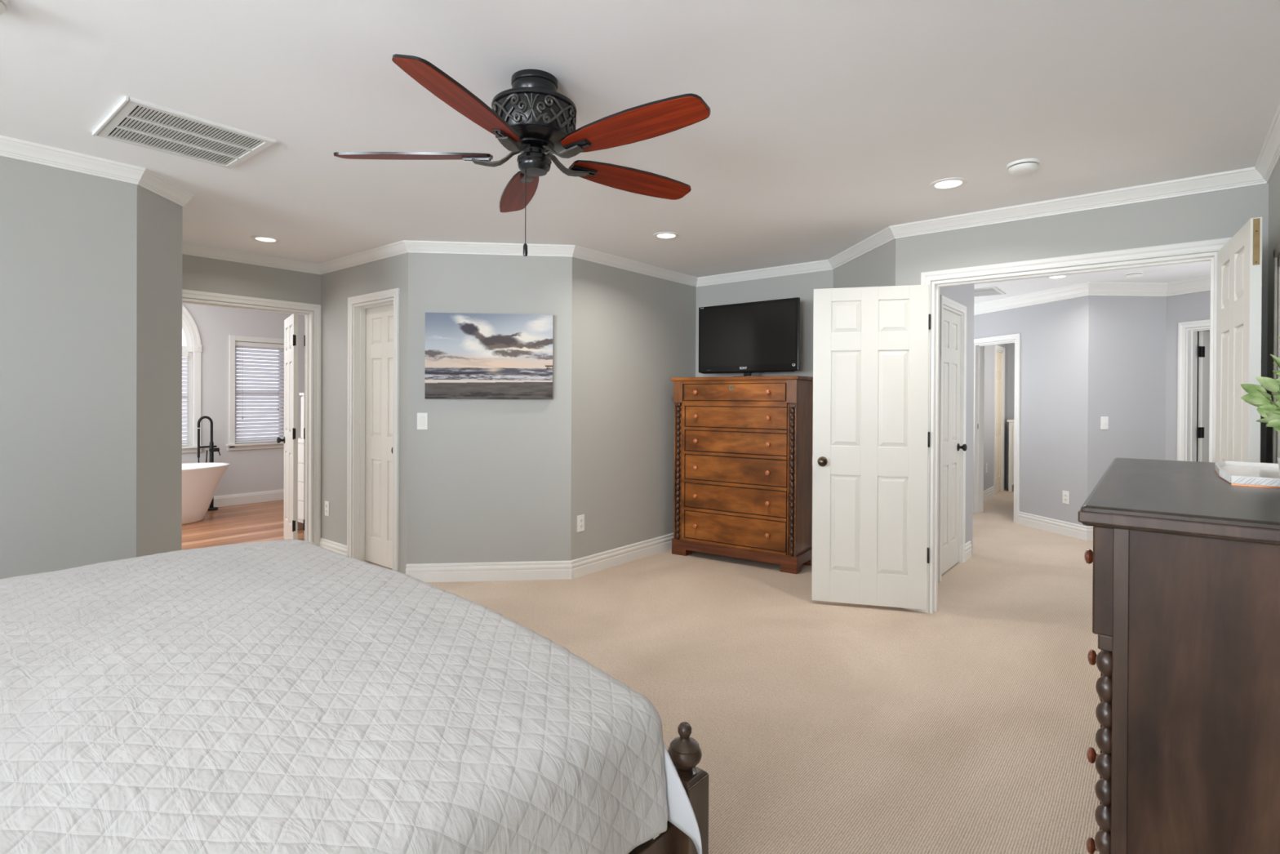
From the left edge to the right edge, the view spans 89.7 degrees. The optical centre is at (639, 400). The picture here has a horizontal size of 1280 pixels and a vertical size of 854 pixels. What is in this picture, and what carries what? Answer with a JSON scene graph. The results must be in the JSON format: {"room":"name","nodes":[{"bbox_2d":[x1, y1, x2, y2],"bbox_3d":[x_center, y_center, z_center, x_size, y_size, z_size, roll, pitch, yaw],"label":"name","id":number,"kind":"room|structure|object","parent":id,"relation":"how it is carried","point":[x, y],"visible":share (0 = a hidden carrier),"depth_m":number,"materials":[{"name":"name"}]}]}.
{"room":"bedroom","nodes":[
{"label":"bedroom","id":0,"kind":"room"},
{"bbox_2d":[0,155,137,578],"bbox_3d":[-4.377,0.087,0.913,0.120,2.440,5.887,0,0,39],"label":"wall","id":1,"kind":"structure","parent":0,"point":[68,238],"depth_m":2.95,"materials":[{"name":"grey paint"}]},
{"bbox_2d":[0,134,145,184],"bbox_3d":[-4.297,-1.095,0.862,0.053,0.075,5.909,0,0,39],"label":"crown molding","id":2,"kind":"structure","parent":1,"relation":"attached to","point":[11,148],"depth_m":2.93,"materials":[{"name":"white wood"}]},
{"bbox_2d":[136,185,182,556],"bbox_3d":[-2.549,0.087,3.334,0.120,2.440,0.368,0,0,-6],"label":"wall","id":3,"kind":"structure","parent":0,"point":[159,219],"depth_m":3.32,"materials":[{"name":"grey paint"}]},
{"bbox_2d":[137,168,195,207],"bbox_3d":[-2.458,-1.095,3.338,0.053,0.075,0.411,0,0,-6],"label":"crown molding","id":4,"kind":"structure","parent":3,"relation":"attached to","point":[149,180],"depth_m":3.32,"materials":[{"name":"white wood"}]},
{"bbox_2d":[182,302,304,496],"bbox_3d":[-5.700,-0.098,7.030,0.120,2.750,5.700,0,0,39],"label":"wall","id":5,"kind":"structure","parent":0,"point":[251,470],"depth_m":7.80,"materials":[{"name":"grey paint"}]},
{"bbox_2d":[182,304,202,453],"bbox_3d":[-5.665,-0.375,7.015,0.160,1.965,1.540,0,0,39],"label":"window","id":6,"kind":"structure","parent":5,"relation":"in","point":[197,347],"depth_m":7.53,"materials":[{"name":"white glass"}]},
{"bbox_2d":[182,351,188,445],"bbox_3d":[-5.663,-0.019,7.013,0.066,1.087,1.250,0,0,39],"label":"window blind","id":7,"kind":"object","parent":6,"relation":"attached to","point":[184,368],"visible":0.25,"depth_m":7.47,"materials":[{"name":"white paint"}]},
{"bbox_2d":[213,488,284,506],"bbox_3d":[-5.654,1.213,6.992,0.016,0.130,5.700,0,0,39],"label":"baseboard","id":8,"kind":"structure","parent":5,"relation":"attached to","point":[277,495],"depth_m":7.97,"materials":[{"name":"white wood"}]},
{"bbox_2d":[226,334,284,450],"bbox_3d":[-4.784,-0.092,8.096,0.155,1.400,0.770,0,0,39],"label":"window","id":9,"kind":"structure","parent":5,"relation":"in","point":[231,446],"depth_m":7.84,"materials":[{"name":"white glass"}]},
{"bbox_2d":[235,341,284,443],"bbox_3d":[-4.782,-0.099,8.094,0.066,1.248,0.572,0,0,39],"label":"window blind","id":10,"kind":"object","parent":9,"relation":"attached to","point":[268,405],"visible":0.94,"depth_m":8.09,"materials":[{"name":"white paint"}]},
{"bbox_2d":[182,253,320,524],"bbox_3d":[-3.202,0.077,4.977,0.130,2.440,1.379,0,0,39],"label":"wall","id":11,"kind":"structure","parent":0,"point":[199,273],"depth_m":5.05,"materials":[{"name":"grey paint"}]},
{"bbox_2d":[182,242,320,274],"bbox_3d":[-3.125,-1.105,4.915,0.053,0.075,1.379,0,0,39],"label":"crown molding","id":12,"kind":"structure","parent":11,"relation":"attached to","point":[189,249],"depth_m":5.00,"materials":[{"name":"white wood"}]},
{"bbox_2d":[182,288,321,546],"bbox_3d":[-3.155,0.244,5.022,0.148,2.107,1.246,0,0,39],"label":"door frame","id":13,"kind":"structure","parent":11,"relation":"attached to","point":[313,320],"depth_m":5.42,"materials":[{"name":"white wood"}]},
{"bbox_2d":[276,314,297,539],"bbox_3d":[-3.096,0.270,5.703,0.165,2.020,0.640,0,0,-35],"label":"door","id":14,"kind":"structure","parent":11,"relation":"in","point":[290,439],"depth_m":5.59,"materials":[{"name":"white wood"}]},
{"bbox_2d":[320,253,408,573],"bbox_3d":[-2.150,0.082,5.094,1.353,2.440,0.130,0,0,39],"label":"wall","id":15,"kind":"structure","parent":0,"point":[390,273],"depth_m":5.22,"materials":[{"name":"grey paint"}]},
{"bbox_2d":[324,500,328,515],"bbox_3d":[-2.624,0.906,5.390,0.076,0.124,0.009,0,0,39],"label":"wall outlet","id":16,"kind":"object","parent":15,"relation":"attached to","point":[326,503],"visible":1,"depth_m":5.38,"materials":[{"name":"white plastic"}]},
{"bbox_2d":[319,537,346,555],"bbox_3d":[-2.535,1.233,5.312,0.495,0.132,0.016,0,0,39],"label":"baseboard","id":17,"kind":"structure","parent":15,"relation":"attached to","point":[338,548],"depth_m":5.29,"materials":[{"name":"white wood"}]},
{"bbox_2d":[317,240,408,274],"bbox_3d":[-2.194,-1.100,5.011,1.375,0.075,0.053,0,0,39],"label":"crown molding","id":18,"kind":"structure","parent":15,"relation":"attached to","point":[397,248],"depth_m":4.95,"materials":[{"name":"white wood"}]},
{"bbox_2d":[346,288,399,571],"bbox_3d":[-2.008,0.242,4.966,0.741,2.122,0.148,0,0,39],"label":"door frame","id":19,"kind":"structure","parent":15,"relation":"attached to","point":[356,313],"depth_m":5.12,"materials":[{"name":"white wood"}]},
{"bbox_2d":[364,304,393,568],"bbox_3d":[-1.994,0.278,4.982,0.588,2.020,0.100,0,0,39],"label":"door","id":20,"kind":"structure","parent":15,"relation":"in","point":[379,320],"depth_m":5.05,"materials":[{"name":"white paint"}]},
{"bbox_2d":[407,252,572,564],"bbox_3d":[-1.092,0.088,4.734,1.168,2.440,0.120,0,0,-6],"label":"wall","id":21,"kind":"structure","parent":0,"point":[489,480],"depth_m":4.67,"materials":[{"name":"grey paint"}]},
{"bbox_2d":[417,413,427,429],"bbox_3d":[-1.564,0.149,4.621,0.074,0.120,0.011,0,0,-6],"label":"light switch","id":22,"kind":"object","parent":21,"relation":"attached to","point":[422,418],"visible":1,"depth_m":4.62,"materials":[{"name":"white plastic"}]},
{"bbox_2d":[405,560,571,582],"bbox_3d":[-1.090,1.243,4.671,1.182,0.132,0.016,0,0,-6],"label":"baseboard","id":23,"kind":"structure","parent":21,"relation":"attached to","point":[535,570],"depth_m":4.67,"materials":[{"name":"white wood"}]},
{"bbox_2d":[424,312,553,399],"bbox_3d":[-1.086,-0.317,4.653,0.905,0.616,0.033,0,0,-6],"label":"print","id":24,"kind":"object","parent":21,"relation":"attached to","point":[468,356],"visible":1,"depth_m":4.64},
{"bbox_2d":[403,240,575,257],"bbox_3d":[-1.077,-1.094,4.644,1.212,0.075,0.053,0,0,-6],"label":"crown molding","id":25,"kind":"structure","parent":21,"relation":"attached to","point":[412,246],"depth_m":4.64,"materials":[{"name":"white wood"}]},
{"bbox_2d":[570,257,696,559],"bbox_3d":[-0.041,0.091,5.397,0.120,2.440,1.616,0,0,39],"label":"wall","id":26,"kind":"structure","parent":0,"point":[633,333],"depth_m":5.20,"materials":[{"name":"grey paint"}]},
{"bbox_2d":[577,514,584,532],"bbox_3d":[-0.442,0.919,4.811,0.009,0.124,0.076,0,0,39],"label":"wall outlet","id":27,"kind":"object","parent":26,"relation":"attached to","point":[580,518],"visible":1,"depth_m":4.80,"materials":[{"name":"white plastic"}]},
{"bbox_2d":[570,533,673,578],"bbox_3d":[0.004,1.245,5.356,0.016,0.132,1.623,0,0,39],"label":"baseboard","id":28,"kind":"structure","parent":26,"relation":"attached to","point":[592,563],"depth_m":5.14,"materials":[{"name":"white wood"}]},
{"bbox_2d":[572,245,697,287],"bbox_3d":[0.025,-1.091,5.330,0.053,0.075,1.638,0,0,39],"label":"crown molding","id":29,"kind":"structure","parent":26,"relation":"attached to","point":[580,252],"depth_m":5.21,"materials":[{"name":"white wood"}]},
{"bbox_2d":[0,0,1279,304],"bbox_3d":[0.317,-1.161,3.727,7.130,0.080,16.420,0,0,39],"label":"ceiling","id":30,"kind":"structure","parent":0,"point":[829,126],"depth_m":2.42,"materials":[{"name":"white paint"}]},
{"bbox_2d":[0,0,8,15],"bbox_3d":[-1.835,-1.103,1.774,0.136,0.043,0.136,0,0,39],"label":"smoke detector","id":31,"kind":"object","parent":30,"relation":"attached to","point":[4,4],"visible":1,"depth_m":1.80,"materials":[{"name":"white plastic"}]},
{"bbox_2d":[92,96,276,168],"bbox_3d":[-1.941,-1.120,2.747,0.524,0.016,0.522,0,0,39],"label":"ceiling vent","id":32,"kind":"object","parent":30,"relation":"in","point":[135,122],"visible":1,"depth_m":2.71,"materials":[{"name":"white metal"}]},
{"bbox_2d":[251,235,279,242],"bbox_3d":[-2.638,-1.134,4.534,0.176,0.007,0.176,0,0,39],"label":"recessed light","id":33,"kind":"object","parent":30,"relation":"in","point":[261,238],"visible":1,"depth_m":4.52,"materials":[{"name":"white plastic"}]},
{"bbox_2d":[333,53,711,256],"bbox_3d":[-0.329,-0.811,2.231,1.284,0.614,1.326,0,0,39],"label":"ceiling fan","id":34,"kind":"object","parent":30,"relation":"hanging from","point":[531,119],"visible":1,"depth_m":2.14,"materials":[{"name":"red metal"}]},
{"bbox_2d":[653,231,679,239],"bbox_3d":[0.178,-1.120,4.376,0.176,0.007,0.176,0,0,39],"label":"recessed light","id":35,"kind":"object","parent":30,"relation":"in","point":[664,235],"visible":1,"depth_m":4.37,"materials":[{"name":"white plastic"}]},
{"bbox_2d":[928,177,967,189],"bbox_3d":[1.580,-1.109,3.298,0.176,0.007,0.176,0,0,39],"label":"recessed light","id":36,"kind":"object","parent":30,"relation":"in","point":[953,182],"visible":1,"depth_m":3.28,"materials":[{"name":"white plastic"}]},
{"bbox_2d":[973,286,1005,297],"bbox_3d":[3.528,-1.113,6.632,0.340,0.008,0.540,0,0,39],"label":"ceiling vent","id":37,"kind":"object","parent":30,"relation":"in","point":[985,291],"visible":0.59,"depth_m":6.59,"materials":[{"name":"white metal"}]},
{"bbox_2d":[1006,158,1039,175],"bbox_3d":[1.800,-1.090,3.022,0.136,0.043,0.136,0,0,39],"label":"smoke detector","id":38,"kind":"object","parent":30,"relation":"attached to","point":[1022,166],"visible":1,"depth_m":2.98,"materials":[{"name":"white plastic"}]},
{"bbox_2d":[1046,275,1068,278],"bbox_3d":[3.745,-1.108,5.771,0.170,0.007,0.170,0,0,39],"label":"recessed light","id":39,"kind":"object","parent":30,"relation":"in","point":[1060,276],"visible":0.87,"depth_m":5.78,"materials":[{"name":"white plastic"}]},
{"bbox_2d":[1124,271,1143,278],"bbox_3d":[4.309,-1.087,5.609,0.132,0.043,0.132,0,0,39],"label":"smoke detector","id":40,"kind":"object","parent":30,"relation":"attached to","point":[1133,274],"visible":1,"depth_m":5.57,"materials":[{"name":"white plastic"}]},
{"bbox_2d":[182,488,1101,853],"bbox_3d":[-0.982,1.359,4.785,10.450,0.100,16.420,0,0,39],"label":"floor","id":41,"kind":"structure","parent":0,"point":[969,725],"depth_m":3.03,"materials":[{"name":"beige carpet"}]},
{"bbox_2d":[182,462,229,524],"bbox_3d":[-5.150,0.990,6.465,0.792,0.584,1.786,0,0,39],"label":"bathtub","id":42,"kind":"object","parent":41,"relation":"on","point":[200,481],"visible":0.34,"depth_m":6.73,"materials":[{"name":"white ceramic"}]},
{"bbox_2d":[197,415,220,511],"bbox_3d":[-5.024,0.729,7.502,0.221,1.100,0.129,0,0,-28],"label":"tub filler","id":43,"kind":"object","parent":41,"relation":"on","point":[211,449],"visible":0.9,"depth_m":7.49,"materials":[{"name":"black metal"}]},
{"bbox_2d":[297,437,303,529],"bbox_3d":[-2.978,0.836,6.323,0.935,0.915,0.588,0,0,39],"label":"bathroom vanity","id":44,"kind":"object","parent":41,"relation":"on","point":[300,441],"visible":0.06,"depth_m":6.25,"materials":[{"name":"white paint"}]},
{"bbox_2d":[297,437,303,443],"bbox_3d":[-2.967,0.396,6.332,0.935,0.035,0.560,0,0,39],"label":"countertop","id":45,"kind":"structure","parent":44,"relation":"on","point":[300,439],"depth_m":6.24,"materials":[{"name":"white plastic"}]},
{"bbox_2d":[298,392,304,439],"bbox_3d":[-2.992,0.153,6.352,0.500,0.450,0.510,0,0,39],"label":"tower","id":46,"kind":"object","parent":45,"relation":"on","point":[300,393],"visible":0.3,"depth_m":6.27,"materials":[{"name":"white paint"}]},
{"bbox_2d":[628,721,708,853],"bbox_3d":[-1.526,0.719,1.484,2.458,1.200,2.374,0,0,39],"label":"bed","id":47,"kind":"object","parent":41,"relation":"on","point":[685,752],"visible":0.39,"depth_m":1.59,"materials":[{"name":"brown wood"}]},
{"bbox_3d":[-1.493,0.934,1.442,2.195,0.370,2.150,0,0,39],"label":"mattress","id":48,"kind":"object","parent":47,"relation":"on","visible":0},
{"bbox_2d":[662,739,702,853],"bbox_3d":[-1.442,0.832,1.395,2.357,0.488,2.182,0,0,39],"label":"sheet","id":49,"kind":"object","parent":48,"relation":"on","point":[681,814],"visible":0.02,"depth_m":1.50,"materials":[{"name":"white fabric"}]},
{"bbox_2d":[0,538,667,853],"bbox_3d":[-1.493,0.776,1.415,2.335,0.422,2.169,0,0,39],"label":"quilt","id":50,"kind":"object","parent":49,"relation":"on","point":[287,695],"visible":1,"depth_m":1.34,"materials":[{"name":"white fabric"}]},
{"bbox_2d":[671,375,813,573],"bbox_3d":[0.841,0.562,5.351,1.132,1.506,0.456,0,0,34],"label":"dresser","id":51,"kind":"object","parent":41,"relation":"on","point":[743,445],"visible":0.98,"depth_m":5.14,"materials":[{"name":"orange wood"}]},
{"bbox_2d":[698,297,799,376],"bbox_3d":[0.903,-0.501,5.378,0.940,0.622,0.190,0,0,39],"label":"television","id":52,"kind":"object","parent":51,"relation":"on","point":[748,338],"visible":0.94,"depth_m":5.32,"materials":[{"name":"black plastic"}]},
{"bbox_2d":[1007,418,1013,491],"bbox_3d":[5.690,0.804,9.285,0.635,1.040,0.385,0,0,39],"label":"base cabinet","id":53,"kind":"object","parent":41,"relation":"on","point":[1011,468],"visible":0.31,"depth_m":9.32,"materials":[{"name":"white paint"}]},
{"bbox_2d":[1077,457,1279,853],"bbox_3d":[1.639,0.782,1.859,0.514,1.100,1.533,0,0,39],"label":"dresser","id":54,"kind":"object","parent":41,"relation":"on","point":[1185,559],"visible":1,"depth_m":1.34,"materials":[{"name":"brown wood"}]},
{"bbox_2d":[1214,461,1279,488],"bbox_3d":[1.879,0.220,1.933,0.215,0.026,0.580,0,0,39],"label":"tray","id":55,"kind":"object","parent":54,"relation":"on","point":[1234,473],"visible":1,"depth_m":1.93,"materials":[{"name":"white"}]},
{"bbox_2d":[1240,336,1279,472],"bbox_3d":[1.536,0.035,1.498,0.207,0.397,0.207,0,0,39],"label":"potted plant","id":56,"kind":"object","parent":54,"relation":"on","point":[1257,396],"visible":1,"depth_m":1.54,"materials":[{"name":"green plant"}]},
{"bbox_2d":[695,269,833,377],"bbox_3d":[1.067,0.095,5.615,1.322,2.440,0.120,0,0,39],"label":"wall","id":57,"kind":"structure","parent":0,"point":[802,286],"depth_m":5.45,"materials":[{"name":"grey paint"}]},
{"bbox_2d":[696,259,832,287],"bbox_3d":[1.018,-1.087,5.544,1.322,0.075,0.053,0,0,39],"label":"crown molding","id":58,"kind":"structure","parent":57,"relation":"attached to","point":[820,265],"depth_m":5.49,"materials":[{"name":"white wood"}]},
{"bbox_2d":[833,239,895,288],"bbox_3d":[1.651,0.102,4.656,0.120,2.440,1.007,0,0,-6],"label":"wall","id":59,"kind":"structure","parent":0,"point":[877,267],"depth_m":4.50,"materials":[{"name":"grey paint"}]},
{"bbox_2d":[827,226,895,269],"bbox_3d":[1.572,-1.081,4.632,0.053,0.075,1.029,0,0,-6],"label":"crown molding","id":60,"kind":"structure","parent":59,"relation":"attached to","point":[886,235],"depth_m":4.55,"materials":[{"name":"white wood"}]},
{"bbox_2d":[939,284,970,543],"bbox_3d":[2.240,0.104,4.865,0.120,2.440,1.626,0,0,39],"label":"wall","id":61,"kind":"structure","parent":0,"point":[961,294],"depth_m":5.38,"materials":[{"name":"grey paint"}]},
{"bbox_2d":[937,294,966,582],"bbox_3d":[2.382,0.278,5.027,0.138,2.092,0.759,0,0,39],"label":"door frame","id":62,"kind":"structure","parent":61,"relation":"attached to","point":[944,301],"depth_m":5.23,"materials":[{"name":"white wood"}]},
{"bbox_2d":[941,309,967,574],"bbox_3d":[2.421,0.312,4.988,0.100,2.000,0.618,0,0,39],"label":"door","id":63,"kind":"structure","parent":61,"relation":"in","point":[952,322],"depth_m":5.02,"materials":[{"name":"white wood"}]},
{"bbox_2d":[964,540,971,561],"bbox_3d":[2.738,1.258,5.378,0.016,0.132,0.234,0,0,39],"label":"baseboard","id":64,"kind":"structure","parent":61,"relation":"attached to","point":[967,545],"depth_m":5.37,"materials":[{"name":"white wood"}]},
{"bbox_2d":[968,284,973,554],"bbox_3d":[2.054,0.098,6.144,2.025,2.440,0.120,0,0,39],"label":"wall","id":65,"kind":"structure","parent":0,"point":[971,285],"depth_m":5.50,"materials":[{"name":"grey paint"}]},
{"bbox_2d":[983,343,1007,490],"bbox_3d":[4.730,0.101,8.800,0.120,2.440,2.380,0,0,39],"label":"wall","id":66,"kind":"structure","parent":0,"point":[988,399],"depth_m":8.75,"materials":[{"name":"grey paint"}]},
{"bbox_2d":[983,485,995,501],"bbox_3d":[4.471,1.255,8.385,0.016,0.132,1.410,0,0,39],"label":"baseboard","id":67,"kind":"structure","parent":66,"relation":"attached to","point":[988,493],"depth_m":8.64,"materials":[{"name":"white wood"}]},
{"bbox_2d":[995,351,1001,493],"bbox_3d":[5.106,0.309,9.211,0.041,2.000,0.526,0,0,39],"label":"door","id":68,"kind":"structure","parent":66,"relation":"in","point":[998,357],"depth_m":9.25,"materials":[{"name":"beige paint"}]},
{"bbox_2d":[993,344,1004,490],"bbox_3d":[5.090,0.275,9.229,0.138,2.092,0.664,0,0,39],"label":"door frame","id":69,"kind":"structure","parent":66,"relation":"attached to","point":[997,348],"depth_m":9.39,"materials":[{"name":"white wood"}]},
{"bbox_2d":[1006,342,1014,488],"bbox_3d":[5.927,0.104,9.437,0.930,2.440,0.120,0,0,39],"label":"wall","id":70,"kind":"structure","parent":0,"point":[1011,347],"depth_m":9.66,"materials":[{"name":"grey paint"}]},
{"bbox_2d":[973,295,1088,526],"bbox_3d":[3.946,0.101,7.841,0.120,2.440,3.520,0,0,-12],"label":"wall","id":71,"kind":"structure","parent":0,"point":[1054,424],"depth_m":6.50,"materials":[{"name":"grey paint"}]},
{"bbox_2d":[973,333,1020,523],"bbox_3d":[4.054,0.301,7.287,0.138,2.045,0.750,0,0,-12],"label":"door frame","id":72,"kind":"structure","parent":71,"relation":"attached to","point":[979,348],"depth_m":7.57,"materials":[{"name":"white wood"}]},
{"bbox_2d":[973,281,1088,315],"bbox_3d":[3.860,-1.061,7.782,0.082,0.117,3.590,0,0,-12],"label":"crown molding","id":73,"kind":"structure","parent":71,"relation":"attached to","point":[1079,290],"depth_m":6.67,"materials":[{"name":"white wood"}]},
{"bbox_2d":[1017,511,1087,540],"bbox_3d":[4.155,1.261,6.504,0.016,0.132,0.834,0,0,-12],"label":"baseboard","id":74,"kind":"structure","parent":71,"relation":"attached to","point":[1073,530],"depth_m":6.46,"materials":[{"name":"white wood"}]},
{"bbox_2d":[1062,490,1069,504],"bbox_3d":[4.195,0.955,6.338,0.009,0.124,0.076,0,0,-12],"label":"wall outlet","id":75,"kind":"object","parent":71,"relation":"attached to","point":[1065,494],"visible":1,"depth_m":6.33,"materials":[{"name":"white plastic"}]},
{"bbox_2d":[895,183,1268,612],"bbox_3d":[2.349,0.109,3.651,1.726,2.440,0.120,0,0,39],"label":"wall","id":76,"kind":"structure","parent":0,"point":[1215,215],"depth_m":3.47,"materials":[{"name":"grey paint"}]},
{"bbox_2d":[811,284,930,609],"bbox_3d":[1.455,0.290,4.071,0.704,2.022,0.100,0,0,16],"label":"door","id":77,"kind":"structure","parent":76,"relation":"in","point":[871,435],"depth_m":4.08,"materials":[{"name":"white wood"}]},
{"bbox_2d":[918,237,1231,613],"bbox_3d":[2.361,0.266,3.630,1.454,2.126,0.138,0,0,39],"label":"door frame","id":78,"kind":"structure","parent":76,"relation":"attached to","point":[1212,245],"depth_m":3.67,"materials":[{"name":"white wood"}]},
{"bbox_2d":[889,166,1267,238],"bbox_3d":[2.292,-1.073,3.586,1.748,0.075,0.053,0,0,39],"label":"crown molding","id":79,"kind":"structure","parent":76,"relation":"attached to","point":[1250,176],"depth_m":3.47,"materials":[{"name":"white wood"}]},
{"bbox_2d":[1215,217,1262,462],"bbox_3d":[2.641,0.295,2.849,0.041,2.040,0.734,0,0,34],"label":"door","id":80,"kind":"structure","parent":76,"relation":"in","point":[1239,261],"depth_m":2.73,"materials":[{"name":"white wood"}]},
{"bbox_2d":[1087,295,1166,526],"bbox_3d":[4.634,0.110,6.188,0.773,2.440,0.120,0,0,-3],"label":"wall","id":81,"kind":"structure","parent":0,"point":[1127,335],"depth_m":6.12,"materials":[{"name":"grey paint"}]},
{"bbox_2d":[1086,526,1093,540],"bbox_3d":[4.261,1.262,6.104,0.057,0.124,0.017,0,0,-3],"label":"baseboard","id":82,"kind":"structure","parent":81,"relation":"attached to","point":[1090,529],"depth_m":6.10,"materials":[{"name":"white wood"}]},
{"bbox_2d":[1100,416,1108,429],"bbox_3d":[4.414,0.215,6.108,0.074,0.120,0.016,0,0,-3],"label":"light switch","id":83,"kind":"object","parent":81,"relation":"attached to","point":[1104,420],"visible":1,"depth_m":6.11,"materials":[{"name":"white plastic"}]},
{"bbox_2d":[1088,281,1167,296],"bbox_3d":[4.611,-1.051,6.081,0.843,0.117,0.082,0,0,-3],"label":"crown molding","id":84,"kind":"structure","parent":81,"relation":"attached to","point":[1095,288],"depth_m":6.08,"materials":[{"name":"white wood"}]},
{"bbox_2d":[1164,290,1210,461],"bbox_3d":[5.319,0.117,5.359,0.120,2.440,1.682,0,0,-16],"label":"wall","id":85,"kind":"structure","parent":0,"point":[1195,306],"depth_m":6.07,"materials":[{"name":"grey paint"}]},
{"bbox_2d":[1166,275,1210,296],"bbox_3d":[5.228,-1.045,5.326,0.082,0.117,1.682,0,0,-16],"label":"crown molding","id":86,"kind":"structure","parent":85,"relation":"attached to","point":[1199,284],"depth_m":5.91,"materials":[{"name":"white wood"}]},
{"bbox_2d":[1177,319,1209,461],"bbox_3d":[5.229,0.304,5.632,0.138,2.062,0.884,0,0,-16],"label":"door frame","id":87,"kind":"structure","parent":85,"relation":"attached to","point":[1187,336],"depth_m":5.98,"materials":[{"name":"white wood"}]},
{"bbox_2d":[1197,330,1209,462],"bbox_3d":[5.523,0.338,6.088,0.750,1.965,0.110,0,0,-13],"label":"door","id":88,"kind":"structure","parent":85,"relation":"in","point":[1204,335],"depth_m":5.98,"materials":[{"name":"white wood"}]},
{"bbox_2d":[1196,331,1199,461],"bbox_3d":[6.333,0.114,7.300,2.200,2.440,0.120,0,0,39],"label":"wall","id":89,"kind":"structure","parent":0,"point":[1197,331],"depth_m":7.26,"materials":[{"name":"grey paint"}]},
{"bbox_2d":[1266,160,1279,462],"bbox_3d":[0.104,0.114,-0.566,0.120,2.440,9.254,0,0,39],"label":"wall","id":90,"kind":"structure","parent":0,"point":[1274,183],"depth_m":2.95,"materials":[{"name":"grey paint"}]},
{"bbox_2d":[1254,102,1279,183],"bbox_3d":[0.043,-1.069,-0.516,0.053,0.075,9.254,0,0,39],"label":"crown molding","id":91,"kind":"structure","parent":90,"relation":"attached to","point":[1268,158],"depth_m":2.77,"materials":[{"name":"white wood"}]},
{"bbox_2d":[1271,243,1279,463],"bbox_3d":[2.283,-0.133,2.226,0.028,0.975,1.135,0,0,39],"label":"wall mirror","id":92,"kind":"object","parent":90,"relation":"attached to","point":[1276,329],"visible":0.49,"depth_m":2.64,"materials":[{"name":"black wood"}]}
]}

